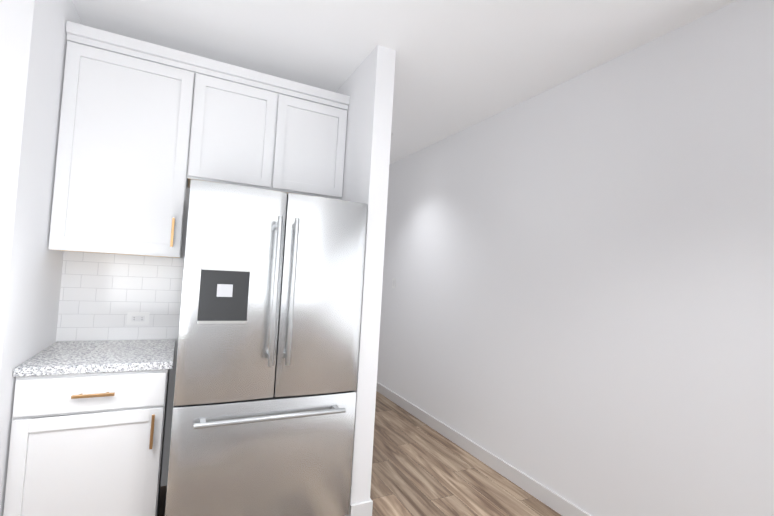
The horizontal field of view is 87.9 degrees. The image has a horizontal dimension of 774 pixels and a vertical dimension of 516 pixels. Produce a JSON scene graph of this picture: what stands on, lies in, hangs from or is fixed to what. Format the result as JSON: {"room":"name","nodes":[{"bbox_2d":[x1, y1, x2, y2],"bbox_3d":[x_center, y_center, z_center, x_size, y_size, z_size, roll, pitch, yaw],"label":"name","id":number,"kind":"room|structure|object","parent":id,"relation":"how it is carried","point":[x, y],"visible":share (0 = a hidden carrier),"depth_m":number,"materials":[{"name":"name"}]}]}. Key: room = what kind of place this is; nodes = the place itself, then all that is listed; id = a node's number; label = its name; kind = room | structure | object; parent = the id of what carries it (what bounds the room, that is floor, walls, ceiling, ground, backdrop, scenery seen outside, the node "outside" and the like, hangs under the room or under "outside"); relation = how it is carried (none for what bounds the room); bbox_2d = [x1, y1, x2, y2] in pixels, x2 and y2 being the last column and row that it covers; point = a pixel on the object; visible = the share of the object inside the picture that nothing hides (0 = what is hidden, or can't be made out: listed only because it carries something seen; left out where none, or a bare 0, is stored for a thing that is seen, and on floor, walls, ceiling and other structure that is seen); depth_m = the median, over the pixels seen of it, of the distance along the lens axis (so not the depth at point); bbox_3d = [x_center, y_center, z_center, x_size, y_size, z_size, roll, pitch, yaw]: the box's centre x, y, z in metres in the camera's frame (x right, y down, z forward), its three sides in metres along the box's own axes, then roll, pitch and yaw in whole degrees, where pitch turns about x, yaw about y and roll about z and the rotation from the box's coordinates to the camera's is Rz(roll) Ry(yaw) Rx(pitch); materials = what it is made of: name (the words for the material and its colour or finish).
{"room":"kitchen","nodes":[
{"label":"kitchen","id":0,"kind":"room"},
{"bbox_2d":[0,0,34,365],"bbox_3d":[-1.705,-0.028,1.131,0.100,2.760,1.018,3,-2,18],"label":"wall","id":1,"kind":"structure","parent":0,"point":[16,19],"depth_m":1.58,"materials":[{"name":"white paint"}]},
{"bbox_2d":[0,0,82,515],"bbox_3d":[-1.719,0.002,1.924,0.100,2.760,0.780,4,-2,-27],"label":"wall","id":2,"kind":"structure","parent":0,"point":[33,298],"depth_m":1.80,"materials":[{"name":"white paint"}]},
{"bbox_2d":[56,185,189,485],"bbox_3d":[-1.819,0.013,2.378,3.190,2.760,0.120,4,-2,-27],"label":"wall","id":3,"kind":"structure","parent":0,"point":[168,427],"depth_m":2.53,"materials":[{"name":"white paint"}]},
{"bbox_2d":[56,251,184,340],"bbox_3d":[-1.565,0.228,2.434,0.665,0.534,0.005,4,-2,-27],"label":"backsplash","id":4,"kind":"structure","parent":3,"relation":"attached to","point":[102,295],"depth_m":2.39,"materials":[{"name":"tile"}]},
{"bbox_2d":[48,21,199,257],"bbox_3d":[-1.464,-0.598,2.292,0.592,1.155,0.357,4,-2,-27],"label":"upper cabinet","id":5,"kind":"object","parent":3,"relation":"attached to","point":[148,131],"depth_m":2.15,"materials":[{"name":"white wood"}]},
{"bbox_2d":[127,312,149,324],"bbox_3d":[-1.518,0.369,2.450,0.115,0.075,0.007,4,-2,-27],"label":"electrical outlet","id":6,"kind":"object","parent":3,"relation":"attached to","point":[137,318],"visible":1,"depth_m":2.45,"materials":[{"name":"white plastic"}]},
{"bbox_2d":[188,56,283,190],"bbox_3d":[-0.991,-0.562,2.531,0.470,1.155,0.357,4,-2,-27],"label":"upper cabinet","id":7,"kind":"object","parent":3,"relation":"attached to","point":[236,127],"depth_m":2.40,"materials":[{"name":"white wood"}]},
{"bbox_2d":[276,79,349,199],"bbox_3d":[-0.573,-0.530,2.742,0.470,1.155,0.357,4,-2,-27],"label":"upper cabinet","id":8,"kind":"object","parent":3,"relation":"attached to","point":[310,153],"depth_m":2.61,"materials":[{"name":"white wood"}]},
{"bbox_2d":[158,391,561,515],"bbox_3d":[-0.357,1.446,0.683,4.650,0.060,9.500,4,-2,-27],"label":"floor","id":9,"kind":"structure","parent":0,"point":[420,468],"depth_m":2.79,"materials":[{"name":"brown wood"}]},
{"bbox_2d":[3,369,169,515],"bbox_3d":[-1.490,0.966,2.088,0.576,0.875,0.672,4,-2,-27],"label":"base cabinet","id":10,"kind":"object","parent":9,"relation":"on","point":[88,444],"visible":0.9,"depth_m":1.83,"materials":[{"name":"white wood"}]},
{"bbox_2d":[13,339,175,376],"bbox_3d":[-1.460,0.509,2.120,0.600,0.037,0.644,4,-2,-27],"label":"countertop","id":11,"kind":"structure","parent":10,"relation":"on","point":[69,357],"depth_m":1.96,"materials":[{"name":"stone"}]},
{"bbox_2d":[165,179,367,515],"bbox_3d":[-0.721,0.558,2.356,0.908,1.798,0.840,4,-2,-27],"label":"fridge","id":12,"kind":"object","parent":9,"relation":"on","point":[263,415],"visible":0.98,"depth_m":2.01,"materials":[{"name":"grey metal"}]},
{"bbox_2d":[336,45,395,515],"bbox_3d":[-0.781,0.125,3.719,0.120,2.760,3.120,4,-2,-27],"label":"wall","id":13,"kind":"structure","parent":0,"point":[367,86],"depth_m":2.35,"materials":[{"name":"white paint"}]},
{"bbox_2d":[356,498,372,515],"bbox_3d":[-0.795,1.456,3.693,0.013,0.100,3.133,4,-2,-27],"label":"baseboard","id":14,"kind":"structure","parent":13,"relation":"attached to","point":[366,507],"depth_m":2.28,"materials":[{"name":"white wood"}]},
{"bbox_2d":[72,0,736,164],"bbox_3d":[-0.203,-1.143,0.729,4.430,0.354,9.240,4,-2,-27],"label":"ceiling","id":15,"kind":"structure","parent":0,"point":[460,65],"depth_m":2.29,"materials":[{"name":"white paint"}]},
{"bbox_2d":[377,0,773,515],"bbox_3d":[1.644,0.186,1.660,0.120,2.760,9.220,4,-2,-27],"label":"wall","id":16,"kind":"structure","parent":0,"point":[577,305],"depth_m":2.26,"materials":[{"name":"white paint"}]},
{"bbox_2d":[376,382,591,515],"bbox_3d":[1.513,1.508,1.571,0.013,0.100,9.000,4,-2,-27],"label":"baseboard","id":17,"kind":"structure","parent":16,"relation":"attached to","point":[557,503],"depth_m":2.98,"materials":[{"name":"white wood"}]}
]}

